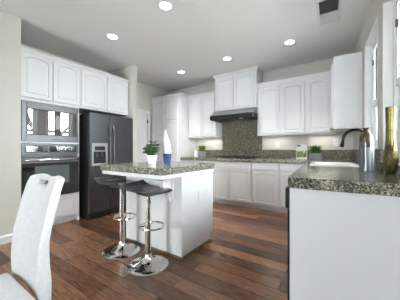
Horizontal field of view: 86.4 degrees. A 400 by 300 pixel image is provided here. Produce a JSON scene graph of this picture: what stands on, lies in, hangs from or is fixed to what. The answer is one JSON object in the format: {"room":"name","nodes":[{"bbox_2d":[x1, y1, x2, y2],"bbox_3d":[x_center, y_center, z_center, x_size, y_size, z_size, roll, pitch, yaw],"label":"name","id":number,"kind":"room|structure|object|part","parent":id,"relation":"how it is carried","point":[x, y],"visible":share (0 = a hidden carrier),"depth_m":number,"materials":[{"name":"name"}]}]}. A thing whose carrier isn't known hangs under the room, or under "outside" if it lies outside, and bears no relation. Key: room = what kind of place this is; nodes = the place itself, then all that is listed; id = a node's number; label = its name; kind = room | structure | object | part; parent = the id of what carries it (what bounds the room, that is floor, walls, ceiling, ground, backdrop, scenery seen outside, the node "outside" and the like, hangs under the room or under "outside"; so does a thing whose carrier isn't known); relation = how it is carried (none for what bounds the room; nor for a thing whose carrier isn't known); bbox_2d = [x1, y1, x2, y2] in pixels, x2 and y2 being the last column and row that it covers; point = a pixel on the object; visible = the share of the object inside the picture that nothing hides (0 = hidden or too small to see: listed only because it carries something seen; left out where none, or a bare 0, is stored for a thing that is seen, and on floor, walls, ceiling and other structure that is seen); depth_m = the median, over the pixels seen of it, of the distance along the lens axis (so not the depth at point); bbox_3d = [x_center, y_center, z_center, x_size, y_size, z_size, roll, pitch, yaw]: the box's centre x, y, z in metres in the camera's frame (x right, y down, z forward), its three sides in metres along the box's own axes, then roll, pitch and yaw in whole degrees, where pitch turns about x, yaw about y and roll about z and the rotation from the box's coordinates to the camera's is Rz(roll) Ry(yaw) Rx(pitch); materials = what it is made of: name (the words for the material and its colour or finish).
{"room":"kitchen","nodes":[
{"label":"kitchen","id":0,"kind":"room"},
{"bbox_2d":[0,10,20,235],"bbox_3d":[-4.457,-0.265,0.183,0.950,2.740,6.585,0,0,34],"label":"wall","id":1,"kind":"structure","parent":0,"point":[10,25],"depth_m":2.57,"materials":[{"name":"grey paint"}]},
{"bbox_2d":[0,233,12,244],"bbox_3d":[-4.019,1.058,-0.030,0.014,0.095,6.479,0,0,34],"label":"baseboard","id":2,"kind":"structure","parent":1,"relation":"attached to","point":[7,238],"depth_m":2.53,"materials":[{"name":"white paint"}]},
{"bbox_2d":[21,43,167,161],"bbox_3d":[-1.940,-0.265,4.563,0.140,2.740,3.495,0,0,34],"label":"wall","id":3,"kind":"structure","parent":0,"point":[145,92],"depth_m":5.31,"materials":[{"name":"grey paint"}]},
{"bbox_2d":[79,64,128,116],"bbox_3d":[-1.889,-1.010,3.910,0.630,0.680,0.922,0,0,34],"label":"upper cabinet","id":4,"kind":"object","parent":3,"relation":"attached to","point":[102,92],"visible":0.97,"depth_m":3.69,"materials":[{"name":"white paint"}]},
{"bbox_3d":[-1.764,-0.990,3.558,0.028,0.580,0.435,0,0,34],"label":"cabinet door","id":5,"kind":"part","parent":4,"relation":"part of","materials":[{"name":"white paint"}]},
{"bbox_3d":[-1.640,-1.323,3.744,0.030,0.055,0.922,0,0,34],"label":"crown moulding","id":6,"kind":"part","parent":4,"relation":"part of","materials":[{"name":"white paint"}]},
{"bbox_3d":[-1.516,-0.990,3.930,0.028,0.580,0.435,0,0,34],"label":"cabinet door","id":7,"kind":"part","parent":4,"relation":"part of","materials":[{"name":"white paint"}]},
{"bbox_2d":[137,112,147,161],"bbox_3d":[-1.530,0.089,5.077,0.108,2.016,0.767,0,0,34],"label":"door","id":8,"kind":"structure","parent":3,"relation":"in","point":[142,121],"depth_m":5.23,"materials":[{"name":"white paint"}]},
{"bbox_3d":[-1.543,-0.355,5.076,0.008,0.840,0.560,0,0,34],"label":"panel","id":9,"kind":"part","parent":8,"relation":"part of","materials":[{"name":"white paint"}]},
{"bbox_3d":[-1.543,0.535,5.076,0.008,0.700,0.560,0,0,34],"label":"panel","id":10,"kind":"part","parent":8,"relation":"part of","materials":[{"name":"white paint"}]},
{"bbox_2d":[137,109,149,143],"bbox_3d":[-1.513,0.059,5.059,0.016,2.092,0.889,0,0,34],"label":"trim","id":11,"kind":"structure","parent":3,"relation":"attached to","point":[138,110],"depth_m":5.37,"materials":[{"name":"white paint"}]},
{"bbox_2d":[109,64,136,162],"bbox_3d":[-1.568,-0.265,4.323,0.745,2.740,0.110,0,0,34],"label":"wall partition","id":12,"kind":"structure","parent":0,"point":[129,72],"depth_m":4.12,"materials":[{"name":"grey paint"}]},
{"bbox_2d":[0,202,286,299],"bbox_3d":[-1.598,1.165,0.444,5.450,0.120,10.360,0,0,34],"label":"floor","id":13,"kind":"structure","parent":0,"point":[245,257],"depth_m":2.04,"materials":[{"name":"brown wood"}]},
{"bbox_2d":[0,173,64,299],"bbox_3d":[-0.933,0.618,0.912,0.385,0.976,0.538,0,0,34],"label":"dining chair","id":14,"kind":"object","parent":13,"relation":"on","point":[30,244],"visible":1,"depth_m":1.02,"materials":[{"name":"white leather"}]},
{"bbox_3d":[-0.970,0.675,0.857,0.385,0.070,0.405,0,0,34],"label":"seat","id":15,"kind":"part","parent":14,"relation":"part of","materials":[{"name":"white leather"}]},
{"bbox_2d":[21,45,79,224],"bbox_3d":[-2.357,-0.122,3.211,0.630,2.455,0.755,0,0,34],"label":"tall cabinet","id":16,"kind":"object","parent":13,"relation":"on","point":[46,78],"visible":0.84,"depth_m":3.06,"materials":[{"name":"white paint"}]},
{"bbox_3d":[-2.211,-0.988,2.890,0.028,0.585,0.360,0,0,34],"label":"cabinet door","id":17,"kind":"part","parent":16,"relation":"part of","materials":[{"name":"white paint"}]},
{"bbox_2d":[21,143,78,197],"bbox_3d":[-2.314,0.285,3.184,0.652,0.749,0.721,0,0,34],"label":"wall oven","id":18,"kind":"object","parent":16,"relation":"in","point":[62,160],"visible":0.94,"depth_m":3.04,"materials":[{"name":"silver"}]},
{"bbox_3d":[-2.110,-0.015,3.047,0.022,0.149,0.721,0,0,34],"label":"control panel","id":19,"kind":"part","parent":18,"relation":"part of","materials":[{"name":"metal"}]},
{"bbox_2d":[21,100,78,141],"bbox_3d":[-2.281,-0.384,3.164,0.448,0.532,0.713,0,0,34],"label":"microwave","id":20,"kind":"object","parent":16,"relation":"in","point":[42,122],"visible":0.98,"depth_m":3.00,"materials":[{"name":"silver metal"}]},
{"bbox_3d":[-2.106,-0.383,3.058,0.015,0.351,0.626,0,0,34],"label":"door","id":21,"kind":"part","parent":20,"relation":"part of","materials":[{"name":"black"}]},
{"bbox_3d":[-2.065,-0.395,3.095,0.012,0.200,0.070,0,0,34],"label":"handle","id":22,"kind":"part","parent":20,"relation":"part of","materials":[{"name":"metal"}]},
{"bbox_3d":[-1.987,-0.383,3.220,0.003,0.327,0.210,0,0,34],"label":"control panel","id":23,"kind":"part","parent":20,"relation":"part of","materials":[{"name":"clear glass"}]},
{"bbox_3d":[-2.108,-1.323,3.045,0.030,0.055,0.755,0,0,34],"label":"crown moulding","id":24,"kind":"part","parent":16,"relation":"part of","materials":[{"name":"white paint"}]},
{"bbox_3d":[-2.005,-0.988,3.199,0.028,0.585,0.360,0,0,34],"label":"cabinet door","id":25,"kind":"part","parent":16,"relation":"part of","materials":[{"name":"white paint"}]},
{"bbox_3d":[-2.111,0.825,3.047,0.020,0.290,0.715,0,0,34],"label":"drawer","id":26,"kind":"part","parent":16,"relation":"part of","materials":[{"name":"white paint"}]},
{"bbox_2d":[79,112,132,218],"bbox_3d":[-1.773,0.258,3.849,0.830,1.695,0.825,0,0,34],"label":"refrigerator","id":27,"kind":"object","parent":13,"relation":"on","point":[103,138],"visible":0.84,"depth_m":3.49,"materials":[{"name":"black metal"}]},
{"bbox_3d":[-1.638,0.203,3.476,0.050,1.585,0.355,0,0,34],"label":"freezer door","id":28,"kind":"part","parent":27,"relation":"part of","materials":[{"name":"metal"}]},
{"bbox_3d":[-1.507,0.180,3.568,0.075,1.153,0.025,0,0,34],"label":"handle","id":29,"kind":"part","parent":27,"relation":"part of","materials":[{"name":"metal"}]},
{"bbox_2d":[94,175,139,259],"bbox_3d":[-0.890,0.703,2.357,0.465,0.804,0.394,0,0,32],"label":"bar stool","id":30,"kind":"object","parent":13,"relation":"on","point":[121,250],"visible":0.82,"depth_m":2.31,"materials":[{"name":"silver metal"}]},
{"bbox_3d":[-0.898,0.342,2.362,0.446,0.082,0.330,0,0,32],"label":"seat","id":31,"kind":"part","parent":30,"relation":"part of","materials":[{"name":"grey leather"}]},
{"bbox_2d":[118,180,172,275],"bbox_3d":[-0.529,0.714,2.077,0.465,0.782,0.394,0,0,37],"label":"bar stool","id":32,"kind":"object","parent":13,"relation":"on","point":[148,264],"visible":1,"depth_m":2.03,"materials":[{"name":"silver metal"}]},
{"bbox_3d":[-0.537,0.364,2.083,0.446,0.082,0.330,0,0,37],"label":"seat","id":33,"kind":"part","parent":32,"relation":"part of","materials":[{"name":"grey leather"}]},
{"bbox_2d":[100,161,214,259],"bbox_3d":[-0.469,0.635,2.548,0.965,0.940,0.948,0,0,34],"label":"kitchen island","id":34,"kind":"object","parent":13,"relation":"on","point":[188,222],"visible":0.98,"depth_m":2.31,"materials":[{"name":"white paint"}]},
{"bbox_3d":[-0.471,0.249,2.545,0.935,0.040,0.915,0,0,34],"label":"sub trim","id":35,"kind":"part","parent":34,"relation":"part of","materials":[{"name":"white paint"}]},
{"bbox_3d":[-0.398,1.094,2.623,0.908,0.022,0.574,0,0,34],"label":"shoe moulding","id":36,"kind":"part","parent":34,"relation":"part of","materials":[{"name":"white wood"}]},
{"bbox_2d":[198,190,201,201],"bbox_3d":[0.004,0.520,2.425,0.008,0.120,0.074,0,0,34],"label":"wall outlet","id":37,"kind":"object","parent":34,"relation":"attached to","point":[200,191],"visible":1,"depth_m":2.42,"materials":[{"name":"white plastic"}]},
{"bbox_2d":[151,92,195,161],"bbox_3d":[-0.665,-0.105,5.406,0.970,2.420,0.665,0,0,34],"label":"pantry cabinet","id":38,"kind":"object","parent":13,"relation":"on","point":[170,113],"visible":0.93,"depth_m":5.07,"materials":[{"name":"white paint"}]},
{"bbox_3d":[-1.026,0.135,5.266,0.375,1.660,0.028,0,0,34],"label":"cabinet door","id":39,"kind":"part","parent":38,"relation":"part of","materials":[{"name":"white paint"}]},
{"bbox_3d":[-1.026,-0.960,5.266,0.375,0.470,0.028,0,0,34],"label":"cabinet door","id":40,"kind":"part","parent":38,"relation":"part of","materials":[{"name":"white paint"}]},
{"bbox_3d":[-0.764,-1.288,5.259,0.970,0.055,0.310,0,0,34],"label":"crown moulding","id":41,"kind":"part","parent":38,"relation":"part of","materials":[{"name":"white paint"}]},
{"bbox_3d":[-0.681,0.135,5.036,0.375,1.660,0.028,0,0,34],"label":"cabinet door","id":42,"kind":"part","parent":38,"relation":"part of","materials":[{"name":"white paint"}]},
{"bbox_3d":[-0.681,-0.960,5.036,0.375,0.470,0.028,0,0,34],"label":"cabinet door","id":43,"kind":"part","parent":38,"relation":"part of","materials":[{"name":"white paint"}]},
{"bbox_2d":[182,160,208,162],"bbox_3d":[0.035,0.667,4.964,0.735,0.875,0.626,0,0,34],"label":"base cabinet","id":44,"kind":"object","parent":13,"relation":"on","point":[182,160],"visible":0.09,"depth_m":4.71,"materials":[{"name":"white paint"}]},
{"bbox_2d":[180,157,399,196],"bbox_3d":[0.485,0.197,3.182,3.469,0.064,3.088,0,0,34],"label":"countertop","id":45,"kind":"structure","parent":44,"relation":"on","point":[347,179],"depth_m":1.28,"materials":[{"name":"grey stone"}]},
{"bbox_2d":[142,141,160,163],"bbox_3d":[-0.553,0.031,2.449,0.216,0.268,0.222,0,0,-20],"label":"potted plant","id":46,"kind":"object","parent":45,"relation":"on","point":[151,157],"visible":0.98,"depth_m":2.42,"materials":[{"name":"green plant"}]},
{"bbox_3d":[-0.555,0.112,2.460,0.124,0.105,0.124,0,0,34],"label":"pot","id":47,"kind":"part","parent":46,"relation":"part of","materials":[{"name":"white ceramic"}]},
{"bbox_2d":[163,130,171,163],"bbox_3d":[-0.394,-0.043,2.550,0.106,0.415,0.107,0,0,-25],"label":"vase","id":48,"kind":"object","parent":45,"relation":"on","point":[167,151],"visible":1,"depth_m":2.51,"materials":[{"name":"ceramic"}]},
{"bbox_2d":[198,145,205,156],"bbox_3d":[0.055,0.024,4.928,0.237,0.282,0.226,0,0,34],"label":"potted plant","id":49,"kind":"object","parent":45,"relation":"on","point":[201,152],"visible":0.98,"depth_m":4.87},
{"bbox_3d":[0.048,0.097,4.926,0.176,0.135,0.176,0,0,34],"label":"pot","id":50,"kind":"part","parent":49,"relation":"part of","materials":[{"name":"white ceramic"}]},
{"bbox_2d":[213,156,256,158],"bbox_3d":[0.739,0.146,4.474,0.800,0.037,0.482,0,0,34],"label":"cooktop","id":51,"kind":"object","parent":45,"relation":"in","point":[243,157],"visible":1,"depth_m":4.34,"materials":[{"name":"black metal"}]},
{"bbox_3d":[0.739,0.161,4.475,0.800,0.008,0.480,0,0,34],"label":"plate","id":52,"kind":"part","parent":51,"relation":"part of","materials":[{"name":"black ceramic"}]},
{"bbox_2d":[296,145,306,158],"bbox_3d":[1.900,0.033,3.983,0.190,0.265,0.063,0,0,31],"label":"card","id":53,"kind":"object","parent":45,"relation":"on","point":[301,150],"visible":0.99,"depth_m":3.98,"materials":[{"name":"white paper"}]},
{"bbox_2d":[296,151,306,156],"bbox_3d":[1.893,0.076,3.971,0.170,0.118,0.026,0,0,31],"label":"picture","id":54,"kind":"object","parent":53,"relation":"attached to","point":[298,153],"depth_m":3.97},
{"bbox_2d":[308,145,321,158],"bbox_3d":[2.072,0.033,3.822,0.284,0.262,0.228,0,0,34],"label":"potted plant","id":55,"kind":"object","parent":45,"relation":"on","point":[314,154],"visible":0.99,"depth_m":3.78,"materials":[{"name":"green plant"}]},
{"bbox_3d":[2.075,0.112,3.828,0.202,0.105,0.141,0,0,34],"label":"pot","id":56,"kind":"part","parent":55,"relation":"part of","materials":[{"name":"white ceramic"}]},
{"bbox_2d":[310,162,358,166],"bbox_3d":[1.553,0.249,2.482,0.461,0.182,0.676,0,0,30],"label":"sink","id":57,"kind":"object","parent":45,"relation":"in","point":[312,163],"visible":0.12,"depth_m":2.69,"materials":[{"name":"white ceramic"}]},
{"bbox_2d":[339,128,363,146],"bbox_3d":[1.600,-0.030,2.195,0.271,0.390,0.135,0,0,30],"label":"faucet","id":58,"kind":"object","parent":45,"relation":"on","point":[354,129],"visible":0.41,"depth_m":2.25,"materials":[{"name":"brown metal"}]},
{"bbox_3d":[1.617,-0.085,2.226,0.235,0.280,0.027,0,0,30],"label":"spout","id":59,"kind":"part","parent":58,"relation":"part of","materials":[{"name":"brown metal"}]},
{"bbox_2d":[359,128,374,171],"bbox_3d":[1.300,-0.004,1.663,0.098,0.336,0.098,0,0,34],"label":"ceramic bottle","id":60,"kind":"object","parent":45,"relation":"on","point":[366,140],"visible":1,"depth_m":1.63,"materials":[{"name":"silver ceramic"}]},
{"bbox_2d":[382,106,398,173],"bbox_3d":[1.323,-0.067,1.479,0.087,0.462,0.087,0,0,34],"label":"vase","id":61,"kind":"object","parent":45,"relation":"on","point":[390,160],"visible":1,"depth_m":1.46,"materials":[{"name":"brown metal"}]},
{"bbox_3d":[1.323,0.065,1.479,0.087,0.200,0.087,0,0,34],"label":"vase bulb","id":62,"kind":"part","parent":61,"relation":"part of","materials":[{"name":"gold metal"}]},
{"bbox_2d":[209,161,252,207],"bbox_3d":[0.734,0.667,4.496,0.946,0.875,0.626,0,0,34],"label":"base cabinet","id":63,"kind":"object","parent":13,"relation":"on","point":[232,181],"visible":0.84,"depth_m":4.19,"materials":[{"name":"white paint"}]},
{"bbox_3d":[0.378,0.685,4.375,0.440,0.610,0.028,0,0,34],"label":"cabinet door","id":64,"kind":"part","parent":63,"relation":"part of","materials":[{"name":"white paint"}]},
{"bbox_3d":[0.569,0.300,4.247,0.900,0.114,0.028,0,0,34],"label":"drawer","id":65,"kind":"part","parent":63,"relation":"part of","materials":[{"name":"white paint"}]},
{"bbox_3d":[0.760,0.685,4.119,0.440,0.610,0.028,0,0,34],"label":"cabinet door","id":66,"kind":"part","parent":63,"relation":"part of","materials":[{"name":"white paint"}]},
{"bbox_2d":[252,162,279,211],"bbox_3d":[1.335,0.667,4.094,0.499,0.875,0.626,0,0,34],"label":"base cabinet","id":67,"kind":"object","parent":13,"relation":"on","point":[265,176],"visible":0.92,"depth_m":3.83,"materials":[{"name":"white paint"}]},
{"bbox_3d":[1.169,0.300,3.845,0.455,0.114,0.028,0,0,34],"label":"drawer","id":68,"kind":"part","parent":67,"relation":"part of","materials":[{"name":"white paint"}]},
{"bbox_3d":[1.169,0.685,3.845,0.455,0.610,0.028,0,0,34],"label":"cabinet door","id":69,"kind":"part","parent":67,"relation":"part of","materials":[{"name":"white paint"}]},
{"bbox_2d":[285,186,289,299],"bbox_3d":[0.965,0.671,1.450,0.638,0.868,0.604,0,0,30],"label":"dishwasher","id":70,"kind":"object","parent":13,"relation":"on","point":[287,190],"visible":0.15,"depth_m":1.34,"materials":[{"name":"black metal"}]},
{"bbox_3d":[0.722,0.302,1.589,0.077,0.130,0.604,0,0,30],"label":"control panel","id":71,"kind":"part","parent":70,"relation":"part of","materials":[{"name":"black ceramic"}]},
{"bbox_3d":[0.727,0.688,1.586,0.064,0.635,0.604,0,0,30],"label":"door","id":72,"kind":"part","parent":70,"relation":"part of","materials":[{"name":"metal"}]},
{"bbox_2d":[279,163,303,212],"bbox_3d":[1.746,0.667,3.819,0.487,0.875,0.626,0,0,34],"label":"base cabinet","id":73,"kind":"object","parent":13,"relation":"on","point":[285,170],"visible":0.39,"depth_m":3.66,"materials":[{"name":"white paint"}]},
{"bbox_3d":[1.578,0.685,3.571,0.440,0.610,0.028,0,0,34],"label":"cabinet door","id":74,"kind":"part","parent":73,"relation":"part of","materials":[{"name":"white paint"}]},
{"bbox_3d":[1.578,0.300,3.571,0.440,0.114,0.028,0,0,34],"label":"drawer","id":75,"kind":"part","parent":73,"relation":"part of","materials":[{"name":"white paint"}]},
{"bbox_2d":[290,188,399,299],"bbox_3d":[0.832,0.667,1.158,0.636,0.875,0.026,0,0,30],"label":"peninsula end panel","id":76,"kind":"object","parent":13,"relation":"on","point":[344,246],"visible":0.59,"depth_m":1.17,"materials":[{"name":"white paint"}]},
{"bbox_2d":[0,0,370,91],"bbox_3d":[-1.598,-1.695,0.444,5.450,0.120,10.360,0,0,34],"label":"ceiling","id":77,"kind":"structure","parent":0,"point":[193,37],"depth_m":2.99,"materials":[{"name":"white paint"}]},
{"bbox_2d":[106,33,118,39],"bbox_3d":[-1.260,-1.630,3.068,0.176,0.010,0.176,0,0,34],"label":"recessed light","id":78,"kind":"object","parent":77,"relation":"in","point":[111,36],"visible":1,"depth_m":3.06,"materials":[{"name":"white paint"}]},
{"bbox_2d":[158,0,172,10],"bbox_3d":[-0.390,-1.630,2.410,0.176,0.010,0.176,0,0,34],"label":"recessed light","id":79,"kind":"object","parent":77,"relation":"in","point":[164,5],"visible":1,"depth_m":2.40,"materials":[{"name":"white paint"}]},
{"bbox_2d":[222,56,231,60],"bbox_3d":[0.483,-1.630,3.806,0.176,0.010,0.176,0,0,34],"label":"recessed light","id":80,"kind":"object","parent":77,"relation":"in","point":[227,58],"visible":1,"depth_m":3.80,"materials":[{"name":"white paint"}]},
{"bbox_2d":[283,39,295,44],"bbox_3d":[1.355,-1.630,3.224,0.176,0.010,0.176,0,0,34],"label":"recessed light","id":81,"kind":"object","parent":77,"relation":"in","point":[289,41],"visible":1,"depth_m":3.22,"materials":[{"name":"white paint"}]},
{"bbox_2d":[316,0,341,25],"bbox_3d":[1.515,-1.630,2.506,0.244,0.010,0.516,0,0,32],"label":"ceiling vent","id":82,"kind":"object","parent":77,"relation":"in","point":[330,10],"visible":1,"depth_m":2.50,"materials":[{"name":"white metal"}]},
{"bbox_2d":[210,107,256,122],"bbox_3d":[0.753,-0.734,4.496,0.940,0.222,0.550,0,0,34],"label":"range hood","id":83,"kind":"object","parent":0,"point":[245,114],"visible":0.98,"depth_m":4.31,"materials":[{"name":"silver metal"}]},
{"bbox_2d":[168,58,353,149],"bbox_3d":[0.920,-0.265,4.835,4.750,2.740,0.140,0,0,34],"label":"wall","id":84,"kind":"structure","parent":0,"point":[326,141],"depth_m":4.17,"materials":[{"name":"grey paint"}]},
{"bbox_2d":[188,91,221,138],"bbox_3d":[0.116,-0.792,5.072,0.750,1.025,0.358,0,0,34],"label":"upper cabinet","id":85,"kind":"object","parent":84,"relation":"attached to","point":[201,106],"visible":0.95,"depth_m":4.90,"materials":[{"name":"white paint"}]},
{"bbox_3d":[-0.110,-0.760,5.026,0.325,0.900,0.028,0,0,34],"label":"cabinet door","id":86,"kind":"part","parent":85,"relation":"part of","materials":[{"name":"white paint"}]},
{"bbox_3d":[0.025,-1.278,4.935,0.750,0.055,0.030,0,0,34],"label":"crown moulding","id":87,"kind":"part","parent":85,"relation":"part of","materials":[{"name":"white paint"}]},
{"bbox_3d":[0.187,-0.760,4.827,0.320,0.900,0.028,0,0,34],"label":"cabinet door","id":88,"kind":"part","parent":85,"relation":"part of","materials":[{"name":"white paint"}]},
{"bbox_2d":[198,150,221,156],"bbox_3d":[0.214,0.081,5.211,0.758,0.168,0.019,0,0,34],"label":"backsplash","id":89,"kind":"structure","parent":84,"relation":"attached to","point":[209,153],"depth_m":5.13,"materials":[{"name":"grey stone"}]},
{"bbox_2d":[213,66,263,111],"bbox_3d":[0.811,-1.242,4.582,1.000,0.783,0.398,0,0,34],"label":"upper cabinet","id":90,"kind":"object","parent":84,"relation":"attached to","point":[237,89],"visible":0.98,"depth_m":4.39,"materials":[{"name":"white paint"}]},
{"bbox_3d":[0.524,-1.202,4.553,0.425,0.645,0.028,0,0,34],"label":"cabinet door","id":91,"kind":"part","parent":90,"relation":"part of","materials":[{"name":"white paint"}]},
{"bbox_3d":[0.811,-1.605,4.582,1.000,0.055,0.398,0,0,34],"label":"crown moulding","id":92,"kind":"part","parent":90,"relation":"part of","materials":[{"name":"white paint"}]},
{"bbox_3d":[0.894,-1.202,4.306,0.425,0.645,0.028,0,0,34],"label":"cabinet door","id":93,"kind":"part","parent":90,"relation":"part of","materials":[{"name":"white paint"}]},
{"bbox_2d":[222,120,261,157],"bbox_3d":[0.917,-0.315,4.738,0.935,0.960,0.023,0,0,34],"label":"backsplash","id":94,"kind":"structure","parent":84,"relation":"attached to","point":[240,138],"depth_m":4.72,"materials":[{"name":"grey stone"}]},
{"bbox_2d":[257,80,281,136],"bbox_3d":[1.402,-0.792,4.211,0.445,1.025,0.358,0,0,34],"label":"upper cabinet","id":95,"kind":"object","parent":84,"relation":"attached to","point":[268,93],"visible":0.96,"depth_m":4.07,"materials":[{"name":"white paint"}]},
{"bbox_3d":[1.311,-1.278,4.074,0.445,0.055,0.030,0,0,34],"label":"crown moulding","id":96,"kind":"part","parent":95,"relation":"part of","materials":[{"name":"white paint"}]},
{"bbox_3d":[1.317,-0.760,4.071,0.380,0.900,0.028,0,0,34],"label":"cabinet door","id":97,"kind":"part","parent":95,"relation":"part of","materials":[{"name":"white paint"}]},
{"bbox_2d":[280,75,306,135],"bbox_3d":[1.763,-0.792,3.969,0.421,1.025,0.358,0,0,34],"label":"upper cabinet","id":98,"kind":"object","parent":84,"relation":"attached to","point":[293,89],"visible":0.97,"depth_m":3.82,"materials":[{"name":"white paint"}]},
{"bbox_3d":[1.671,-1.278,3.833,0.421,0.055,0.030,0,0,34],"label":"crown moulding","id":99,"kind":"part","parent":98,"relation":"part of","materials":[{"name":"white paint"}]},
{"bbox_2d":[262,150,351,159],"bbox_3d":[1.946,0.081,4.052,1.535,0.168,0.019,0,0,34],"label":"backsplash","id":100,"kind":"structure","parent":84,"relation":"attached to","point":[326,154],"depth_m":3.98,"materials":[{"name":"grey stone"}]},
{"bbox_2d":[306,71,335,134],"bbox_3d":[2.120,-0.792,3.730,0.437,1.025,0.358,0,0,34],"label":"upper cabinet","id":101,"kind":"object","parent":84,"relation":"attached to","point":[317,84],"visible":0.91,"depth_m":3.61,"materials":[{"name":"white paint"}]},
{"bbox_3d":[2.029,-1.278,3.594,0.437,0.055,0.030,0,0,34],"label":"crown moulding","id":102,"kind":"part","parent":101,"relation":"part of","materials":[{"name":"white paint"}]},
{"bbox_3d":[2.021,-0.760,3.599,0.375,0.900,0.028,0,0,34],"label":"cabinet door","id":103,"kind":"part","parent":101,"relation":"part of","materials":[{"name":"white paint"}]},
{"bbox_2d":[333,139,337,145],"bbox_3d":[2.396,-0.130,3.758,0.074,0.120,0.008,0,0,34],"label":"wall outlet","id":104,"kind":"object","parent":84,"relation":"attached to","point":[335,141],"visible":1,"depth_m":3.76,"materials":[{"name":"white plastic"}]},
{"bbox_2d":[354,0,399,173],"bbox_3d":[0.215,-0.265,-0.733,0.172,2.740,10.070,0,0,30],"label":"wall","id":105,"kind":"structure","parent":0,"point":[375,7],"depth_m":2.27,"materials":[{"name":"grey paint"}]},
{"bbox_2d":[330,52,361,131],"bbox_3d":[2.162,-0.802,3.195,0.352,1.015,0.636,0,0,30],"label":"upper cabinet","id":106,"kind":"object","parent":105,"relation":"attached to","point":[346,70],"visible":1,"depth_m":2.92,"materials":[{"name":"white paint"}]},
{"bbox_3d":[2.021,-0.770,3.274,0.028,0.910,0.580,0,0,30],"label":"cabinet door","id":107,"kind":"part","parent":106,"relation":"part of","materials":[{"name":"white paint"}]},
{"bbox_2d":[352,149,383,168],"bbox_3d":[2.088,0.079,2.729,0.020,0.172,2.000,0,0,30],"label":"backsplash","id":108,"kind":"structure","parent":105,"relation":"attached to","point":[378,153],"depth_m":2.01,"materials":[{"name":"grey stone"}]},
{"bbox_2d":[365,15,377,148],"bbox_3d":[1.931,-0.655,2.329,0.143,1.280,0.710,0,0,30],"label":"window","id":109,"kind":"structure","parent":105,"relation":"in","point":[371,46],"depth_m":2.58,"materials":[{"name":"white paint"}]},
{"bbox_3d":[1.967,-0.655,2.308,0.060,1.255,0.685,0,0,30],"label":"frame","id":110,"kind":"part","parent":109,"relation":"part of","materials":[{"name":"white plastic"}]},
{"bbox_3d":[1.954,-0.888,2.315,0.020,0.706,0.603,0,0,30],"label":"sash","id":111,"kind":"part","parent":109,"relation":"part of","materials":[{"name":"white plastic"}]},
{"bbox_3d":[1.954,-0.893,2.316,0.003,0.606,0.513,0,0,30],"label":"pane","id":112,"kind":"part","parent":109,"relation":"part of","materials":[{"name":"clear glass"}]},
{"bbox_3d":[1.973,-0.312,2.304,0.020,0.486,0.603,0,0,30],"label":"sash","id":113,"kind":"part","parent":109,"relation":"part of","materials":[{"name":"white plastic"}]},
{"bbox_2d":[381,0,399,165],"bbox_3d":[1.456,-0.595,1.500,0.143,1.400,0.800,0,0,30],"label":"window","id":114,"kind":"structure","parent":105,"relation":"in","point":[390,9],"depth_m":1.84,"materials":[{"name":"white paint"}]},
{"bbox_3d":[1.492,-0.595,1.480,0.060,1.375,0.775,0,0,30],"label":"frame","id":115,"kind":"part","parent":114,"relation":"part of","materials":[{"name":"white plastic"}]},
{"bbox_3d":[1.480,-0.888,1.487,0.020,0.706,0.693,0,0,30],"label":"sash","id":116,"kind":"part","parent":114,"relation":"part of","materials":[{"name":"white plastic"}]},
{"bbox_3d":[1.479,-0.893,1.487,0.003,0.606,0.603,0,0,30],"label":"pane","id":117,"kind":"part","parent":114,"relation":"part of","materials":[{"name":"clear glass"}]},
{"bbox_3d":[1.499,-0.252,1.476,0.020,0.606,0.693,0,0,30],"label":"sash","id":118,"kind":"part","parent":114,"relation":"part of","materials":[{"name":"white plastic"}]}
]}

